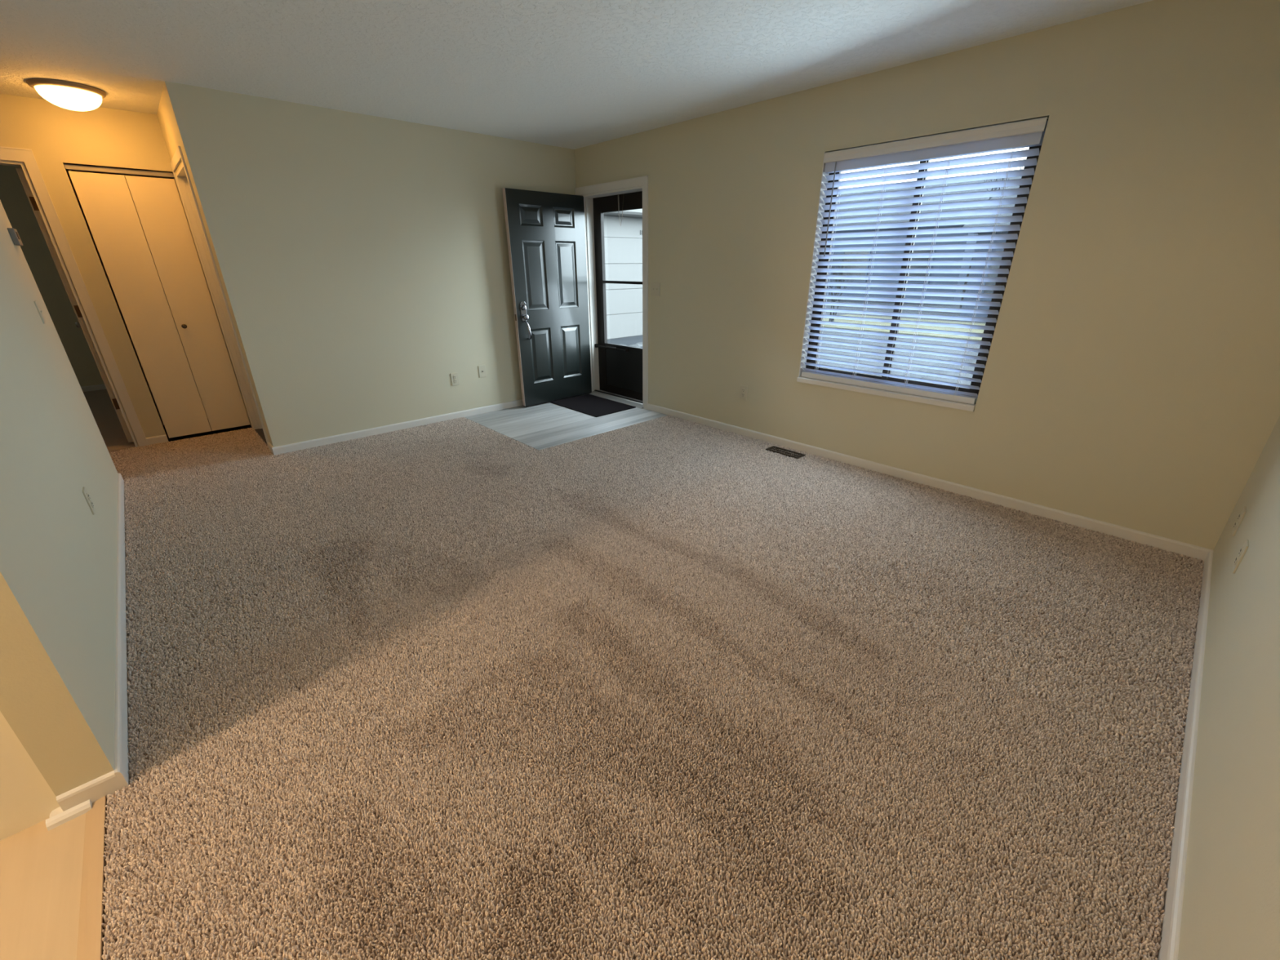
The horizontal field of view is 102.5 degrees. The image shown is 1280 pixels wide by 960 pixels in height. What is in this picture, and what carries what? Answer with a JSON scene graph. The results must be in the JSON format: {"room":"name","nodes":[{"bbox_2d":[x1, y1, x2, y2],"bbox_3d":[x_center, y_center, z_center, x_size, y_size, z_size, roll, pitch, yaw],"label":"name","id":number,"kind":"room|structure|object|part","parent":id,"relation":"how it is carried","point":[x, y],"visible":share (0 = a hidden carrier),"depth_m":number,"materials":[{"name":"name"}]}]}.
{"room":"empty living room","nodes":[
{"label":"empty living room","id":0,"kind":"room"},
{"bbox_2d":[0,711,59,840],"bbox_3d":[-2.917,0.244,-0.088,3.474,2.453,0.114,-20,30,-39],"label":"wall","id":1,"kind":"structure","parent":0,"point":[27,800],"depth_m":1.36,"materials":[{"name":"white paint"}]},
{"bbox_2d":[45,799,92,831],"bbox_3d":[-1.580,0.917,1.423,0.085,0.022,0.050,-20,30,-39],"label":"trim","id":2,"kind":"structure","parent":1,"relation":"attached to","point":[57,817],"depth_m":1.41,"materials":[{"name":"white paint"}]},
{"bbox_2d":[0,200,117,795],"bbox_3d":[-2.625,-0.657,2.047,0.115,2.453,3.135,-20,30,-39],"label":"wall","id":3,"kind":"structure","parent":0,"point":[58,558],"depth_m":1.69,"materials":[{"name":"paint"}]},
{"bbox_2d":[7,227,22,245],"bbox_3d":[-3.517,-1.368,2.894,0.026,0.086,0.135,-20,30,-39],"label":"thermostat","id":4,"kind":"object","parent":3,"relation":"attached to","point":[13,233],"visible":1,"depth_m":2.85,"materials":[{"name":"grey plastic"}]},
{"bbox_2d":[33,300,45,324],"bbox_3d":[-3.349,-0.938,2.872,0.013,0.118,0.074,-20,30,-39],"label":"light switch","id":5,"kind":"object","parent":3,"relation":"attached to","point":[39,311],"visible":1,"depth_m":2.86,"materials":[{"name":"beige plastic"}]},
{"bbox_2d":[82,486,94,515],"bbox_3d":[-2.547,0.095,2.377,0.010,0.118,0.074,-20,30,-39],"label":"wall outlet","id":6,"kind":"object","parent":3,"relation":"attached to","point":[86,496],"visible":1,"depth_m":2.36,"materials":[{"name":"beige plastic"}]},
{"bbox_2d":[56,770,122,811],"bbox_3d":[-1.546,0.882,1.447,0.115,0.071,0.012,-20,30,-39],"label":"baseboard","id":7,"kind":"structure","parent":3,"relation":"attached to","point":[95,789],"depth_m":1.44,"materials":[{"name":"white paint"}]},
{"bbox_2d":[114,472,129,788],"bbox_3d":[-2.569,0.425,2.545,0.012,0.071,3.148,-20,30,-39],"label":"baseboard","id":8,"kind":"structure","parent":3,"relation":"attached to","point":[121,722],"depth_m":1.91,"materials":[{"name":"white paint"}]},
{"bbox_2d":[0,164,164,427],"bbox_3d":[-6.478,-1.485,4.060,4.400,2.453,3.205,-20,30,-39],"label":"wall","id":9,"kind":"structure","parent":0,"point":[14,199],"depth_m":5.75,"materials":[{"name":"paint"}]},
{"bbox_2d":[80,384,106,391],"bbox_3d":[-7.713,-0.722,5.331,3.780,0.071,0.012,-20,30,-39],"label":"baseboard","id":10,"kind":"structure","parent":9,"relation":"attached to","point":[99,387],"depth_m":6.24,"materials":[{"name":"white paint"}]},
{"bbox_2d":[0,93,251,445],"bbox_3d":[-5.469,-1.161,3.278,4.720,2.453,0.820,-20,30,-39],"label":"wall","id":11,"kind":"structure","parent":0,"point":[55,135],"depth_m":3.76,"materials":[{"name":"paint"}]},
{"bbox_2d":[0,146,148,447],"bbox_3d":[-4.542,-1.166,3.676,0.938,2.143,0.134,-20,30,-39],"label":"door frame","id":12,"kind":"structure","parent":11,"relation":"attached to","point":[9,156],"depth_m":3.81,"materials":[{"name":"white paint"}]},
{"bbox_3d":[-4.508,-2.101,3.237,0.938,0.079,0.019,-20,30,-39],"label":"head casing","id":13,"kind":"part","parent":12,"relation":"part of","materials":[{"name":"white paint"}]},
{"bbox_2d":[15,168,133,442],"bbox_3d":[-4.594,-1.341,4.200,0.106,2.008,0.754,-20,30,-39],"label":"door","id":14,"kind":"structure","parent":11,"relation":"in","point":[81,323],"depth_m":3.92,"materials":[{"name":"white paint"}]},
{"bbox_3d":[-4.825,-1.343,4.435,0.066,0.060,0.060,-20,30,-39],"label":"knob","id":15,"kind":"part","parent":14,"relation":"part of","materials":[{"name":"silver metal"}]},
{"bbox_2d":[63,163,250,438],"bbox_3d":[-3.873,-1.386,4.237,0.599,2.052,0.069,-20,30,-39],"label":"door","id":16,"kind":"structure","parent":11,"relation":"in","point":[106,202],"depth_m":4.18,"materials":[{"name":"paint"}]},
{"bbox_2d":[146,434,168,445],"bbox_3d":[-4.110,-0.339,4.377,0.130,0.071,0.012,-20,30,-39],"label":"baseboard","id":17,"kind":"structure","parent":11,"relation":"attached to","point":[162,438],"depth_m":4.37,"materials":[{"name":"white paint"}]},
{"bbox_2d":[156,85,271,444],"bbox_3d":[-3.271,-1.503,4.065,0.116,2.453,0.925,-20,30,-39],"label":"wall","id":18,"kind":"structure","parent":0,"point":[164,113],"depth_m":3.62,"materials":[{"name":"paint"}]},
{"bbox_2d":[169,146,268,447],"bbox_3d":[-3.299,-1.367,4.147,0.127,2.136,0.848,-20,30,-39],"label":"door frame","id":19,"kind":"structure","parent":18,"relation":"attached to","point":[183,181],"depth_m":4.20,"materials":[{"name":"white paint"}]},
{"bbox_3d":[-3.347,-2.308,3.707,0.011,0.058,0.848,-20,30,-39],"label":"head casing","id":20,"kind":"part","parent":19,"relation":"part of","materials":[{"name":"white paint"}]},
{"bbox_2d":[267,441,273,453],"bbox_3d":[-2.983,-0.253,4.161,0.012,0.071,0.190,-20,30,-39],"label":"baseboard","id":21,"kind":"structure","parent":18,"relation":"attached to","point":[269,445],"depth_m":4.15,"materials":[{"name":"white paint"}]},
{"bbox_2d":[0,389,667,959],"bbox_3d":[-3.400,0.061,3.804,7.750,0.248,10.700,-20,30,-39],"label":"floor","id":22,"kind":"structure","parent":0,"point":[41,869],"depth_m":1.33,"materials":[{"name":"beige tile"}]},
{"bbox_2d":[76,795,106,959],"bbox_3d":[-0.825,1.205,0.747,0.041,0.009,2.098,-20,30,-39],"label":"threshold strip","id":23,"kind":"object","parent":22,"relation":"on","point":[90,942],"depth_m":1.25,"materials":[{"name":"beige wood"}]},
{"bbox_2d":[550,394,635,417],"bbox_3d":[-0.512,-0.807,5.508,0.533,0.008,0.803,-20,30,-39],"label":"doormat","id":24,"kind":"object","parent":22,"relation":"on","point":[588,404],"visible":1,"depth_m":5.47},
{"bbox_2d":[101,415,1204,959],"bbox_3d":[-2.022,0.560,2.292,7.600,0.014,6.180,-20,30,-39],"label":"carpet","id":25,"kind":"object","parent":22,"relation":"on","point":[668,687],"visible":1,"depth_m":1.74,"materials":[{"name":"beige carpet"}]},
{"bbox_2d":[765,445,805,458],"bbox_3d":[1.157,-0.218,4.097,0.112,0.016,0.294,-20,30,-39],"label":"floor vent","id":26,"kind":"object","parent":25,"relation":"on","point":[788,452],"visible":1,"depth_m":4.09,"materials":[{"name":"brown metal"}]},
{"bbox_2d":[163,80,576,447],"bbox_3d":[-1.823,-1.758,4.652,3.106,2.453,0.115,-20,30,-39],"label":"wall","id":27,"kind":"structure","parent":0,"point":[362,260],"depth_m":4.15,"materials":[{"name":"paint"}]},
{"bbox_2d":[271,399,523,455],"bbox_3d":[-1.801,-0.633,5.048,3.058,0.071,0.012,-20,30,-39],"label":"baseboard","id":28,"kind":"structure","parent":27,"relation":"attached to","point":[284,449],"depth_m":4.64,"materials":[{"name":"white paint"}]},
{"bbox_2d":[450,372,459,385],"bbox_3d":[-1.775,-0.970,4.935,0.074,0.118,0.010,-20,30,-39],"label":"wall outlet","id":29,"kind":"object","parent":27,"relation":"attached to","point":[455,377],"visible":1,"depth_m":4.93,"materials":[{"name":"beige plastic"}]},
{"bbox_2d":[478,364,486,377],"bbox_3d":[-1.564,-1.079,5.103,0.074,0.118,0.010,-20,30,-39],"label":"jack plate","id":30,"kind":"object","parent":27,"relation":"attached to","point":[482,369],"visible":1,"depth_m":5.10,"materials":[{"name":"beige plastic"}]},
{"bbox_2d":[502,187,591,406],"bbox_3d":[-0.893,-1.825,5.311,0.911,2.018,0.155,-21,30,-40],"label":"door","id":31,"kind":"structure","parent":27,"relation":"in","point":[545,231],"depth_m":5.25,"materials":[{"name":"black paint"}]},
{"bbox_3d":[-1.151,-1.666,5.084,0.064,0.188,0.006,-21,30,-40],"label":"handle","id":32,"kind":"part","parent":31,"relation":"part of","materials":[{"name":"grey metal"}]},
{"bbox_3d":[-1.131,-1.611,5.085,0.054,0.054,0.052,-21,30,-40],"label":"knob","id":33,"kind":"part","parent":31,"relation":"part of","materials":[{"name":"grey metal"}]},
{"bbox_3d":[-1.114,-1.499,5.146,0.062,0.184,0.064,-21,30,-40],"label":"grip handle","id":34,"kind":"part","parent":31,"relation":"part of","materials":[{"name":"grey metal"}]},
{"bbox_3d":[-1.045,-2.512,4.882,0.253,0.180,0.044,-21,30,-40],"label":"raised panel","id":35,"kind":"part","parent":31,"relation":"part of","materials":[{"name":"black paint"}]},
{"bbox_3d":[-1.042,-2.021,5.089,0.253,0.642,0.044,-21,30,-40],"label":"raised panel","id":36,"kind":"part","parent":31,"relation":"part of","materials":[{"name":"black paint"}]},
{"bbox_3d":[-1.038,-1.308,5.389,0.253,0.546,0.044,-21,30,-40],"label":"raised panel","id":37,"kind":"part","parent":31,"relation":"part of","materials":[{"name":"black paint"}]},
{"bbox_3d":[-0.770,-2.617,5.128,0.253,0.180,0.044,-21,30,-40],"label":"raised panel","id":38,"kind":"part","parent":31,"relation":"part of","materials":[{"name":"black paint"}]},
{"bbox_3d":[-0.768,-2.126,5.335,0.253,0.642,0.044,-21,30,-40],"label":"raised panel","id":39,"kind":"part","parent":31,"relation":"part of","materials":[{"name":"black paint"}]},
{"bbox_3d":[-0.764,-1.413,5.635,0.253,0.546,0.044,-21,30,-40],"label":"raised panel","id":40,"kind":"part","parent":31,"relation":"part of","materials":[{"name":"black paint"}]},
{"bbox_2d":[0,0,1153,149],"bbox_3d":[-3.412,-2.359,2.784,7.750,0.120,10.700,-20,30,-39],"label":"ceiling","id":41,"kind":"structure","parent":0,"point":[573,74],"depth_m":2.71,"materials":[{"name":"white paint"}]},
{"bbox_2d":[26,78,106,111],"bbox_3d":[-3.642,-2.441,3.291,0.356,0.120,0.356,-20,30,-39],"label":"ceiling light","id":42,"kind":"object","parent":41,"relation":"attached to","point":[71,95],"visible":1,"depth_m":3.21,"materials":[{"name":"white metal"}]},
{"bbox_2d":[573,0,1279,550],"bbox_3d":[1.175,-1.450,3.885,0.150,2.453,5.415,-20,30,-39],"label":"wall","id":43,"kind":"structure","parent":0,"point":[1131,379],"depth_m":2.70,"materials":[{"name":"paint"}]},
{"bbox_2d":[574,175,648,409],"bbox_3d":[-0.238,-1.869,5.332,0.195,2.114,1.062,-20,30,-39],"label":"door frame","id":44,"kind":"structure","parent":43,"relation":"attached to","point":[588,193],"depth_m":5.29,"materials":[{"name":"white paint"}]},
{"bbox_3d":[-0.295,-2.793,4.889,0.019,0.068,1.062,-20,30,-39],"label":"head casing","id":45,"kind":"part","parent":44,"relation":"part of","materials":[{"name":"white paint"}]},
{"bbox_3d":[0.053,-1.677,4.960,0.019,2.046,0.056,-20,30,-39],"label":"casing","id":46,"kind":"part","parent":44,"relation":"part of","materials":[{"name":"white paint"}]},
{"bbox_2d":[592,191,642,400],"bbox_3d":[-0.180,-1.870,5.390,0.084,2.022,0.932,-20,30,-39],"label":"door","id":47,"kind":"structure","parent":43,"relation":"in","point":[620,366],"depth_m":5.60,"materials":[{"name":"brown metal"}]},
{"bbox_3d":[-0.162,-2.050,5.331,0.036,0.026,0.654,-20,30,-39],"label":"rail","id":48,"kind":"part","parent":47,"relation":"part of","materials":[{"name":"brown metal"}]},
{"bbox_3d":[-0.158,-1.241,5.672,0.036,0.468,0.654,-20,30,-39],"label":"kick panel","id":49,"kind":"part","parent":47,"relation":"part of","materials":[{"name":"black"}]},
{"bbox_2d":[651,282,660,296],"bbox_3d":[0.144,-1.786,4.812,0.013,0.118,0.118,-20,30,-39],"label":"light switch","id":50,"kind":"object","parent":43,"relation":"attached to","point":[655,286],"visible":1,"depth_m":4.81,"materials":[{"name":"beige plastic"}]},
{"bbox_2d":[739,385,747,399],"bbox_3d":[0.885,-0.747,4.395,0.010,0.118,0.074,-20,30,-39],"label":"wall outlet","id":51,"kind":"object","parent":43,"relation":"attached to","point":[744,389],"visible":1,"depth_m":4.39,"materials":[{"name":"beige plastic"}]},
{"bbox_2d":[796,119,1048,411],"bbox_3d":[1.686,-1.315,3.326,0.157,1.527,1.222,-20,30,-39],"label":"window","id":52,"kind":"structure","parent":43,"relation":"in","point":[942,402],"depth_m":3.51,"materials":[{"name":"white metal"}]},
{"bbox_3d":[1.526,-1.415,3.527,0.022,1.407,0.585,-20,30,-39],"label":"sash","id":53,"kind":"part","parent":52,"relation":"part of","materials":[{"name":"brown metal"}]},
{"bbox_3d":[1.669,-0.620,3.598,0.101,0.036,1.220,-20,30,-39],"label":"sill","id":54,"kind":"part","parent":52,"relation":"part of","materials":[{"name":"white paint"}]},
{"bbox_2d":[801,116,1048,404],"bbox_3d":[1.663,-1.321,3.299,0.072,1.484,1.208,-20,30,-39],"label":"window blind","id":55,"kind":"object","parent":52,"relation":"attached to","point":[1027,133],"visible":0.93,"depth_m":3.19,"materials":[{"name":"white paint"}]},
{"bbox_3d":[1.335,-1.450,3.642,0.049,1.425,0.002,-20,30,-39],"label":"ladder cord","id":56,"kind":"part","parent":55,"relation":"part of","materials":[{"name":"white fabric"}]},
{"bbox_3d":[1.540,-1.366,3.439,0.049,1.425,0.002,-20,30,-39],"label":"ladder cord","id":57,"kind":"part","parent":55,"relation":"part of","materials":[{"name":"white fabric"}]},
{"bbox_3d":[1.673,-0.658,3.587,0.048,0.038,1.194,-20,30,-39],"label":"rail","id":58,"kind":"part","parent":55,"relation":"part of","materials":[{"name":"white plastic"}]},
{"bbox_3d":[1.785,-1.265,3.197,0.049,1.425,0.002,-20,30,-39],"label":"ladder cord","id":59,"kind":"part","parent":55,"relation":"part of","materials":[{"name":"white fabric"}]},
{"bbox_3d":[1.997,-1.178,2.987,0.049,1.425,0.002,-20,30,-39],"label":"ladder cord","id":60,"kind":"part","parent":55,"relation":"part of","materials":[{"name":"white fabric"}]},
{"bbox_3d":[1.916,-1.266,3.168,0.022,1.407,0.577,-20,30,-39],"label":"sash","id":61,"kind":"part","parent":52,"relation":"part of","materials":[{"name":"brown metal"}]},
{"bbox_2d":[647,403,1213,560],"bbox_3d":[1.469,-0.188,3.951,0.012,0.071,4.074,-20,30,-39],"label":"baseboard","id":62,"kind":"structure","parent":43,"relation":"attached to","point":[1128,534],"depth_m":3.28,"materials":[{"name":"white paint"}]},
{"bbox_2d":[1177,416,1279,959],"bbox_3d":[0.119,0.320,-0.305,7.600,2.453,0.115,-20,30,-39],"label":"wall","id":63,"kind":"structure","parent":0,"point":[1231,906],"depth_m":1.21,"materials":[{"name":"paint"}]},
{"bbox_2d":[1157,551,1213,959],"bbox_3d":[1.389,0.920,1.322,3.998,0.071,0.012,-20,30,-39],"label":"baseboard","id":64,"kind":"structure","parent":63,"relation":"attached to","point":[1171,926],"depth_m":1.40,"materials":[{"name":"white paint"}]},
{"bbox_2d":[1231,506,1246,536],"bbox_3d":[2.581,0.178,2.216,0.074,0.118,0.010,-20,30,-39],"label":"wall outlet","id":65,"kind":"object","parent":63,"relation":"attached to","point":[1242,513],"visible":1,"depth_m":2.20,"materials":[{"name":"beige plastic"}]},
{"bbox_2d":[1232,539,1248,573],"bbox_3d":[2.256,0.287,1.933,0.074,0.118,0.010,-20,30,-39],"label":"wall outlet","id":66,"kind":"object","parent":63,"relation":"attached to","point":[1242,551],"visible":1,"depth_m":1.92,"materials":[{"name":"beige plastic"}]},
{"bbox_2d":[1233,555,1239,564],"bbox_3d":[2.255,0.304,1.943,0.035,0.035,0.004,-20,30,-39],"label":"receptacle","id":67,"kind":"object","parent":66,"relation":"attached to","point":[1237,559],"depth_m":1.93,"materials":[{"name":"beige plastic"}]},
{"bbox_2d":[1238,546,1243,555],"bbox_3d":[2.255,0.268,1.928,0.035,0.035,0.004,-20,30,-39],"label":"receptacle","id":68,"kind":"object","parent":66,"relation":"attached to","point":[1241,551],"depth_m":1.92,"materials":[{"name":"beige plastic"}]},
{"label":"outside","id":69,"kind":"structure","parent":0,"visible":0},
{"bbox_2d":[823,298,976,385],"bbox_3d":[21.349,-8.686,25.108,59.840,0.300,120.000,-20,30,-39],"label":"ground","id":70,"kind":"structure","parent":69,"point":[951,313],"depth_m":19.11,"materials":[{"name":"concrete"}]},
{"bbox_2d":[825,177,1011,304],"bbox_3d":[13.212,-11.912,25.911,8.000,5.100,8.800,-20,30,-39],"label":"house","id":71,"kind":"structure","parent":70,"relation":"on","point":[1009,178],"depth_m":23.11,"materials":[{"name":"blue"}]},
{"bbox_3d":[10.241,-10.219,24.502,0.020,1.300,1.200,-20,30,-39],"label":"pane","id":72,"kind":"part","parent":71,"relation":"part of","materials":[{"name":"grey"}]},
{"bbox_3d":[12.220,-9.404,22.544,0.020,1.300,1.000,-20,30,-39],"label":"pane","id":73,"kind":"part","parent":71,"relation":"part of","materials":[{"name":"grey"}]},
{"bbox_2d":[960,176,1022,317],"bbox_3d":[14.886,-6.851,14.967,8.000,4.250,7.900,-20,30,-39],"label":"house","id":74,"kind":"structure","parent":70,"relation":"on","point":[990,291],"depth_m":15.23,"materials":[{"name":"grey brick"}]},
{"bbox_3d":[10.550,-5.834,14.859,0.020,1.100,0.900,-20,30,-39],"label":"pane","id":75,"kind":"part","parent":74,"relation":"part of","materials":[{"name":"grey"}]},
{"bbox_2d":[959,158,1026,308],"bbox_3d":[12.654,-8.648,18.049,2.828,5.215,2.032,-20,30,-39],"label":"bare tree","id":76,"kind":"object","parent":70,"relation":"on","point":[995,188],"visible":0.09,"depth_m":18.08,"materials":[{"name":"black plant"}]},
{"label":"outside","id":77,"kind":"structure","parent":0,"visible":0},
{"bbox_2d":[821,314,985,340],"bbox_3d":[19.917,1.391,0.593,3.900,0.170,43.200,-20,30,-39],"label":"lawn","id":78,"kind":"structure","parent":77,"point":[934,327],"depth_m":13.08,"materials":[{"name":"green plant"}]},
{"bbox_2d":[826,251,866,321],"bbox_3d":[5.081,-5.074,13.459,1.845,1.913,1.225,-20,30,-39],"label":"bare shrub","id":79,"kind":"object","parent":78,"relation":"on","point":[833,260],"visible":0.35,"depth_m":13.44,"materials":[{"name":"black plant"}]},
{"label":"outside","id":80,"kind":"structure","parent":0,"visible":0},
{"bbox_2d":[603,208,642,339],"bbox_3d":[0.185,-6.462,14.092,10.400,4.050,5.240,-20,30,-39],"label":"neighboring building siding","id":81,"kind":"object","parent":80,"point":[623,243],"visible":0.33,"depth_m":11.11,"materials":[{"name":"grey"}]},
{"bbox_3d":[0.848,-5.583,11.863,6.100,0.055,0.023,-20,30,-39],"label":"door trim","id":82,"kind":"part","parent":81,"relation":"part of","materials":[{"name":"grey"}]},
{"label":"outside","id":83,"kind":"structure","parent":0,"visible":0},
{"bbox_2d":[607,311,986,377],"bbox_3d":[3.752,-3.051,11.361,13.840,0.150,6.090,-20,30,-39],"label":"ground","id":84,"kind":"structure","parent":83,"point":[628,341],"depth_m":9.79,"materials":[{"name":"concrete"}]},
{"bbox_2d":[621,342,642,347],"bbox_3d":[0.141,-2.954,10.927,3.193,0.044,1.325,-20,30,-39],"label":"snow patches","id":85,"kind":"object","parent":84,"relation":"on","point":[639,344],"visible":0.07,"depth_m":10.43,"materials":[{"name":"grey snow"}]}
]}

